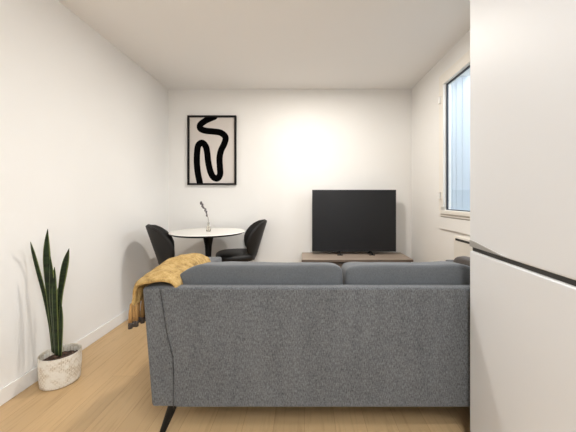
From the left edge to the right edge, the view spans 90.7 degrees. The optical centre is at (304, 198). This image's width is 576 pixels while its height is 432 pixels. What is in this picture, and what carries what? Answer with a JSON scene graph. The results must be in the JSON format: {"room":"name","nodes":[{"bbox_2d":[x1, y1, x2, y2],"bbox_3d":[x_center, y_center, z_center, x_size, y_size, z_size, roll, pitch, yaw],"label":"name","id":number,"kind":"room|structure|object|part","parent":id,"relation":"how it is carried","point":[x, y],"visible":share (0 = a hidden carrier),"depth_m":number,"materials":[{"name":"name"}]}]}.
{"room":"living room","nodes":[
{"label":"living room","id":0,"kind":"room"},
{"bbox_2d":[0,0,167,388],"bbox_3d":[-1.625,-0.098,0.542,0.100,2.335,5.485,0,0,0],"label":"wall","id":1,"kind":"structure","parent":0,"point":[84,127],"depth_m":1.90,"materials":[{"name":"paint"}]},
{"bbox_2d":[0,303,140,405],"bbox_3d":[-1.569,1.028,0.542,0.011,0.085,5.485,0,0,0],"label":"baseboard","id":2,"kind":"structure","parent":1,"relation":"attached to","point":[17,386],"depth_m":1.65,"materials":[{"name":"white paint"}]},
{"bbox_2d":[0,319,469,431],"bbox_3d":[-0.094,1.110,0.542,3.162,0.080,5.685,0,0,0],"label":"floor","id":3,"kind":"structure","parent":0,"point":[112,391],"depth_m":1.42,"materials":[{"name":"brown wood"}]},
{"bbox_2d":[30,229,81,390],"bbox_3d":[-1.433,0.622,1.659,0.205,0.896,0.211,0,0,0],"label":"potted snake plant","id":4,"kind":"object","parent":3,"relation":"on","point":[59,366],"visible":1,"depth_m":1.63,"materials":[{"name":"green plant"}]},
{"bbox_2d":[37,343,81,390],"bbox_3d":[-1.430,0.984,1.665,0.199,0.172,0.199,0,0,0],"label":"plant pot","id":5,"kind":"object","parent":4,"relation":"attached to","point":[55,370],"depth_m":1.61,"materials":[{"name":"white ceramic"}]},
{"bbox_2d":[145,224,175,264],"bbox_3d":[-1.167,0.651,2.633,0.539,0.841,0.460,0,0,-25],"label":"dining chair","id":6,"kind":"object","parent":3,"relation":"on","point":[162,243],"visible":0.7,"depth_m":2.43,"materials":[{"name":"black leather"}]},
{"bbox_2d":[168,228,244,256],"bbox_3d":[-0.965,0.699,2.850,0.724,0.742,0.724,0,0,0],"label":"dining table","id":7,"kind":"object","parent":3,"relation":"on","point":[208,237],"visible":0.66,"depth_m":2.75,"materials":[{"name":"white"}]},
{"bbox_2d":[206,223,210,231],"bbox_3d":[-0.945,0.283,2.800,0.042,0.090,0.042,0,0,0],"label":"bud vase","id":8,"kind":"object","parent":7,"relation":"on","point":[208,228],"visible":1,"depth_m":2.79,"materials":[{"name":"clear glass"}]},
{"bbox_2d":[200,201,208,222],"bbox_3d":[-0.986,0.173,2.803,0.091,0.291,0.024,0,0,0],"label":"flower sprig","id":9,"kind":"object","parent":8,"relation":"in","point":[201,203],"visible":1,"depth_m":2.80,"materials":[{"name":"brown plant"}]},
{"bbox_2d":[215,219,266,261],"bbox_3d":[-0.673,0.651,3.047,0.539,0.841,0.460,0,0,-15],"label":"dining chair","id":10,"kind":"object","parent":3,"relation":"on","point":[253,235],"visible":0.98,"depth_m":2.92,"materials":[{"name":"black leather"}]},
{"bbox_3d":[-0.735,0.607,3.030,0.410,0.106,0.430,0,0,-15],"label":"seat","id":11,"kind":"part","parent":10,"relation":"part of","materials":[{"name":"black leather"}]},
{"bbox_3d":[-0.525,0.425,3.086,0.233,0.381,0.459,0,0,-15],"label":"backrest","id":12,"kind":"part","parent":10,"relation":"part of","materials":[{"name":"black leather"}]},
{"bbox_2d":[143,257,469,431],"bbox_3d":[0.200,0.693,1.618,1.846,0.763,0.724,0,0,0],"label":"sofa","id":13,"kind":"object","parent":3,"relation":"on","point":[234,333],"visible":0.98,"depth_m":1.26,"materials":[{"name":"grey fabric"}]},
{"bbox_3d":[-0.616,0.992,1.295,0.089,0.164,0.043,0,0,-12],"label":"leg","id":14,"kind":"part","parent":13,"relation":"part of","materials":[{"name":"black paint"}]},
{"bbox_2d":[128,253,210,328],"bbox_3d":[-0.680,0.447,1.510,0.233,0.282,0.539,0,0,0],"label":"throw blanket","id":15,"kind":"object","parent":13,"relation":"on","point":[169,271],"visible":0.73,"depth_m":1.31,"materials":[{"name":"yellow fabric"}]},
{"bbox_3d":[-0.646,0.663,1.616,0.153,0.533,0.708,0,0,0],"label":"armrest","id":16,"kind":"part","parent":13,"relation":"part of","materials":[{"name":"grey fabric"}]},
{"bbox_2d":[180,261,342,284],"bbox_3d":[-0.231,0.498,1.408,0.836,0.370,0.224,0,0,0],"label":"cushion","id":17,"kind":"object","parent":13,"relation":"on","point":[228,272],"depth_m":1.33,"materials":[{"name":"grey fabric"}]},
{"bbox_3d":[0.200,0.662,1.288,1.676,0.533,0.059,0,0,0],"label":"panel","id":18,"kind":"part","parent":13,"relation":"part of","materials":[{"name":"grey fabric"}]},
{"bbox_2d":[341,261,469,284],"bbox_3d":[0.505,0.497,1.407,0.638,0.371,0.226,0,0,0],"label":"cushion","id":19,"kind":"object","parent":13,"relation":"on","point":[436,272],"depth_m":1.33,"materials":[{"name":"grey fabric"}]},
{"bbox_2d":[453,256,469,265],"bbox_3d":[0.922,0.478,1.565,0.104,0.300,0.280,0,0,0],"label":"throw pillow","id":20,"kind":"object","parent":13,"relation":"on","point":[465,260],"visible":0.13,"depth_m":1.58,"materials":[{"name":"grey fabric"}]},
{"bbox_2d":[302,252,412,267],"bbox_3d":[0.537,0.845,3.075,1.135,0.450,0.386,0,0,0],"label":"tv stand","id":21,"kind":"object","parent":3,"relation":"on","point":[331,257],"visible":0.34,"depth_m":2.98,"materials":[{"name":"beige wood"}]},
{"bbox_2d":[312,190,395,254],"bbox_3d":[0.548,0.262,3.158,0.927,0.717,0.135,0,0,0],"label":"television","id":22,"kind":"object","parent":21,"relation":"on","point":[342,220],"visible":1,"depth_m":3.13,"materials":[{"name":"black plastic"}]},
{"bbox_2d":[470,0,575,431],"bbox_3d":[0.942,0.070,0.921,0.492,2.000,0.600,0,0,4],"label":"fridge","id":23,"kind":"object","parent":3,"relation":"on","point":[523,52],"visible":1,"depth_m":0.91,"materials":[{"name":"white"}]},
{"bbox_3d":[0.711,0.193,1.105,0.007,0.029,0.255,0,0,4],"label":"handle","id":24,"kind":"part","parent":23,"relation":"part of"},
{"bbox_3d":[0.727,-0.360,0.935,0.055,1.139,0.600,0,0,4],"label":"door","id":25,"kind":"part","parent":23,"relation":"part of","materials":[{"name":"white metal"}]},
{"bbox_3d":[0.727,0.621,0.935,0.055,0.789,0.600,0,0,4],"label":"door","id":26,"kind":"part","parent":23,"relation":"part of","materials":[{"name":"white metal"}]},
{"bbox_2d":[58,0,469,88],"bbox_3d":[-0.094,-1.315,0.542,3.162,0.100,5.685,0,0,0],"label":"ceiling","id":27,"kind":"structure","parent":0,"point":[182,44],"depth_m":2.26,"materials":[{"name":"white paint"}]},
{"bbox_2d":[168,89,410,262],"bbox_3d":[-0.094,-0.098,3.335,3.162,2.335,0.100,0,0,0],"label":"wall","id":28,"kind":"structure","parent":0,"point":[292,143],"depth_m":3.29,"materials":[{"name":"paint"}]},
{"bbox_2d":[187,115,236,184],"bbox_3d":[-1.065,-0.555,3.270,0.560,0.798,0.030,0,0,0],"label":"picture frame","id":29,"kind":"object","parent":28,"relation":"attached to","point":[211,139],"visible":1,"depth_m":3.27,"materials":[{"name":"black"}]},
{"bbox_2d":[411,30,469,261],"bbox_3d":[1.362,-0.098,0.542,0.250,2.335,5.485,0,0,0],"label":"wall","id":30,"kind":"structure","parent":0,"point":[429,242],"depth_m":2.86,"materials":[{"name":"paint"}]},
{"bbox_2d":[438,50,469,219],"bbox_3d":[1.246,-0.470,1.990,0.122,1.270,1.180,0,0,0],"label":"window","id":31,"kind":"structure","parent":30,"relation":"in","point":[462,65],"depth_m":2.47,"materials":[{"name":"white plastic"}]},
{"bbox_2d":[451,76,469,210],"bbox_3d":[1.403,-0.470,2.573,0.188,1.270,0.016,0,0,0],"label":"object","id":32,"kind":"structure","parent":31,"relation":"attached to","point":[460,88],"depth_m":2.57,"materials":[{"name":"white fabric"}]},
{"bbox_2d":[439,217,469,234],"bbox_3d":[1.230,0.217,1.990,0.014,0.105,1.180,0,0,0],"label":"trim","id":33,"kind":"structure","parent":30,"relation":"attached to","point":[456,225],"depth_m":2.30,"materials":[{"name":"paint"}]},
{"bbox_2d":[454,236,472,258],"bbox_3d":[1.178,0.526,1.804,0.118,0.488,0.707,0,0,0],"label":"wall heater","id":34,"kind":"object","parent":30,"relation":"attached to","point":[462,247],"visible":0.16,"depth_m":2.05,"materials":[{"name":"white metal"}]}
]}

